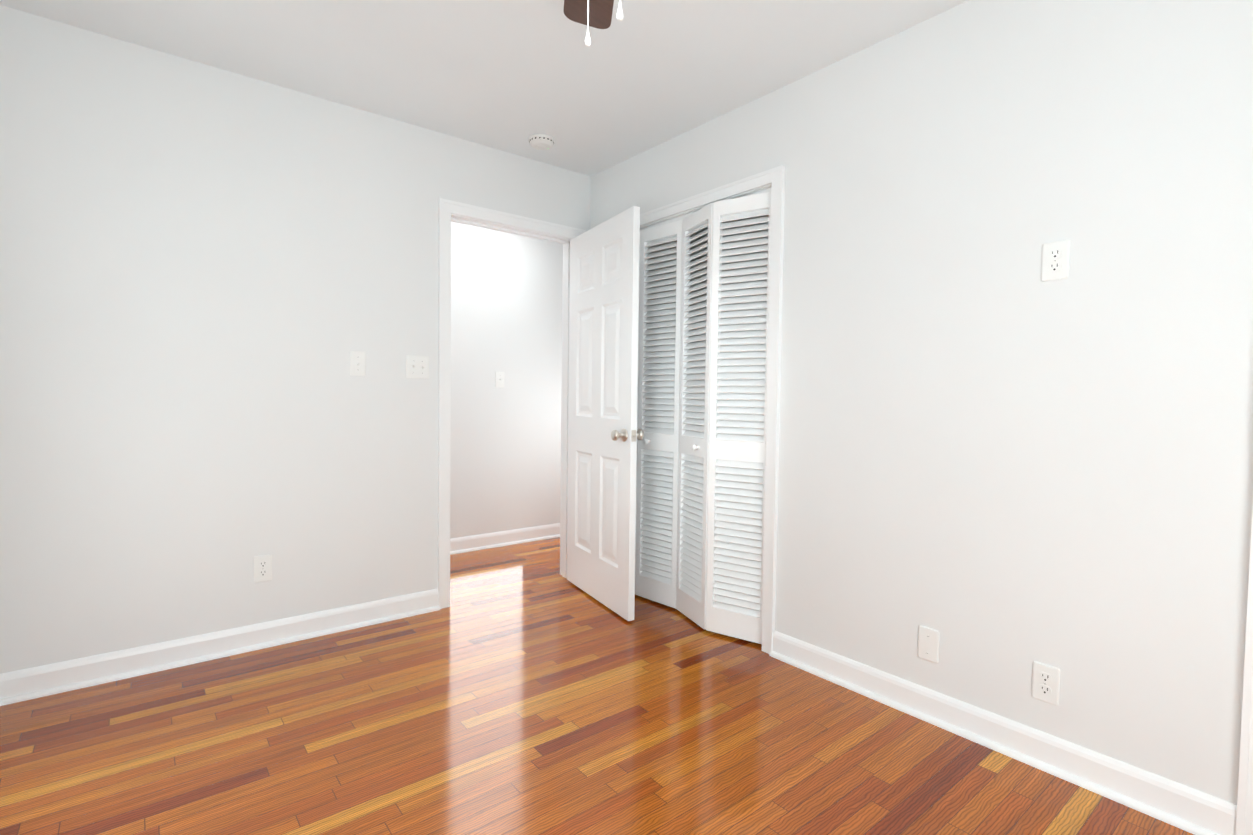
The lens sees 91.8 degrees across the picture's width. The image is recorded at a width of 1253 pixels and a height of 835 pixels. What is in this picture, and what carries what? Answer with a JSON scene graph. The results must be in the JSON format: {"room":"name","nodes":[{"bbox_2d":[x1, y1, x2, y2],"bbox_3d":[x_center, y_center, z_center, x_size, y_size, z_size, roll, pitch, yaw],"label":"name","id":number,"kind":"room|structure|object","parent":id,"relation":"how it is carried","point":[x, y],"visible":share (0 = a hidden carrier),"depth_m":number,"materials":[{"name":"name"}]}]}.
{"room":"empty bedroom","nodes":[
{"label":"empty bedroom","id":0,"kind":"room"},
{"bbox_2d":[0,5,676,673],"bbox_3d":[-0.694,-0.232,3.418,4.090,2.440,0.120,-1,3,-39],"label":"wall","id":1,"kind":"structure","parent":0,"point":[210,277],"depth_m":2.50,"materials":[{"name":"paint"}]},
{"bbox_2d":[0,589,439,705],"bbox_3d":[-1.590,0.952,2.652,1.585,0.105,0.031,-1,3,-39],"label":"baseboard","id":2,"kind":"structure","parent":1,"relation":"attached to","point":[60,677],"depth_m":2.51,"materials":[{"name":"paint"}]},
{"bbox_2d":[253,554,271,582],"bbox_3d":[-1.588,0.660,2.654,0.070,0.115,0.009,-1,3,-39],"label":"electrical outlet","id":3,"kind":"object","parent":1,"relation":"attached to","point":[262,565],"visible":1,"depth_m":2.65,"materials":[{"name":"white plastic"}]},
{"bbox_2d":[350,351,365,375],"bbox_3d":[-1.265,-0.255,2.865,0.070,0.115,0.020,-1,3,-39],"label":"light switch","id":4,"kind":"object","parent":1,"relation":"attached to","point":[357,363],"visible":1,"depth_m":2.87,"materials":[{"name":"white plastic"}]},
{"bbox_2d":[406,355,428,378],"bbox_3d":[-1.044,-0.253,3.044,0.116,0.115,0.020,-1,3,-39],"label":"double light switch","id":5,"kind":"object","parent":1,"relation":"attached to","point":[417,366],"visible":1,"depth_m":3.05,"materials":[{"name":"white plastic"}]},
{"bbox_2d":[438,198,585,608],"bbox_3d":[-0.658,-0.066,3.455,0.901,2.106,0.160,-1,3,-39],"label":"door frame","id":6,"kind":"structure","parent":1,"relation":"attached to","point":[449,211],"depth_m":3.17,"materials":[{"name":"paint"}]},
{"bbox_2d":[567,206,643,620],"bbox_3d":[-0.165,-0.021,3.273,0.237,2.018,0.758,-1,3,-39],"label":"door","id":7,"kind":"structure","parent":1,"relation":"in","point":[604,434],"depth_m":3.20,"materials":[{"name":"paint"}]},
{"bbox_2d":[0,0,967,175],"bbox_3d":[0.257,-1.444,2.122,4.810,0.100,5.840,-1,3,-39],"label":"ceiling","id":8,"kind":"structure","parent":0,"point":[510,76],"depth_m":2.35,"materials":[{"name":"paint"}]},
{"bbox_2d":[528,134,554,149],"bbox_3d":[-0.440,-1.420,3.148,0.136,0.040,0.136,-1,3,-39],"label":"smoke detector","id":9,"kind":"object","parent":8,"relation":"attached to","point":[541,142],"visible":1,"depth_m":3.11,"materials":[{"name":"white plastic"}]},
{"bbox_2d":[563,0,623,46],"bbox_3d":[-0.014,-1.046,1.154,1.095,0.630,1.069,-1,3,-39],"label":"ceiling fan","id":10,"kind":"object","parent":8,"relation":"hanging from","point":[595,13],"visible":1,"depth_m":1.66,"materials":[{"name":"brown wood"}]},
{"bbox_2d":[450,222,562,538],"bbox_3d":[-1.276,-0.269,4.233,4.210,2.440,0.120,-1,3,-39],"label":"wall","id":11,"kind":"structure","parent":0,"point":[505,441],"depth_m":4.44,"materials":[{"name":"paint"}]},
{"bbox_2d":[495,372,503,387],"bbox_3d":[-0.920,-0.276,4.430,0.070,0.115,0.020,-1,3,-39],"label":"light switch","id":12,"kind":"object","parent":11,"relation":"attached to","point":[499,379],"visible":1,"depth_m":4.43,"materials":[{"name":"white plastic"}]},
{"bbox_2d":[450,523,559,554],"bbox_3d":[-1.291,0.901,4.179,4.090,0.105,0.031,-1,3,-39],"label":"baseboard","id":13,"kind":"structure","parent":11,"relation":"attached to","point":[530,534],"depth_m":4.49,"materials":[{"name":"paint"}]},
{"bbox_2d":[0,537,1193,834],"bbox_3d":[0.224,1.095,2.215,4.810,0.100,5.840,-1,3,-39],"label":"floor","id":14,"kind":"structure","parent":0,"point":[522,689],"depth_m":1.94,"materials":[{"name":"brown wood"}]},
{"bbox_2d":[689,215,768,373],"bbox_3d":[0.930,-0.218,3.613,0.120,2.440,1.620,-1,3,-39],"label":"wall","id":15,"kind":"structure","parent":0,"point":[699,244],"depth_m":3.84,"materials":[{"name":"paint"}]},
{"bbox_2d":[590,0,1252,804],"bbox_3d":[1.109,-0.163,2.152,0.120,2.440,4.120,-1,3,-39],"label":"wall","id":16,"kind":"structure","parent":0,"point":[1002,466],"depth_m":1.89,"materials":[{"name":"paint"}]},
{"bbox_2d":[635,192,770,643],"bbox_3d":[0.240,-0.005,3.116,0.127,2.005,1.183,-1,3,-39],"label":"bifold closet door","id":17,"kind":"structure","parent":16,"relation":"in","point":[700,495],"depth_m":2.88,"materials":[{"name":"paint"}]},
{"bbox_2d":[640,165,784,654],"bbox_3d":[0.288,-0.040,3.154,0.141,2.101,1.305,-1,3,-39],"label":"door frame","id":18,"kind":"structure","parent":16,"relation":"attached to","point":[772,181],"depth_m":2.64,"materials":[{"name":"paint"}]},
{"bbox_2d":[918,625,938,663],"bbox_3d":[1.059,0.796,2.132,0.008,0.115,0.070,-1,3,-39],"label":"electrical outlet plate","id":19,"kind":"object","parent":16,"relation":"attached to","point":[928,644],"visible":1,"depth_m":2.13,"materials":[{"name":"white plastic"}]},
{"bbox_2d":[770,631,1236,834],"bbox_3d":[1.084,1.008,2.086,0.031,0.105,1.436,-1,3,-39],"label":"baseboard","id":20,"kind":"structure","parent":16,"relation":"attached to","point":[1182,807],"depth_m":1.88,"materials":[{"name":"paint"}]},
{"bbox_2d":[1032,661,1059,705],"bbox_3d":[1.281,0.813,1.857,0.009,0.115,0.070,-1,3,-39],"label":"electrical outlet","id":21,"kind":"object","parent":16,"relation":"attached to","point":[1045,682],"visible":1,"depth_m":1.85,"materials":[{"name":"white plastic"}]},
{"bbox_2d":[1041,240,1069,281],"bbox_3d":[1.287,-0.470,1.824,0.009,0.115,0.070,-1,3,-39],"label":"electrical outlet","id":22,"kind":"object","parent":16,"relation":"attached to","point":[1055,259],"visible":1,"depth_m":1.82,"materials":[{"name":"white plastic"}]},
{"bbox_2d":[1236,505,1252,834],"bbox_3d":[1.882,0.050,1.185,0.141,2.106,0.901,-1,3,-39],"label":"door frame","id":23,"kind":"structure","parent":16,"relation":"attached to","point":[1244,821],"depth_m":1.51,"materials":[{"name":"paint"}]}
]}

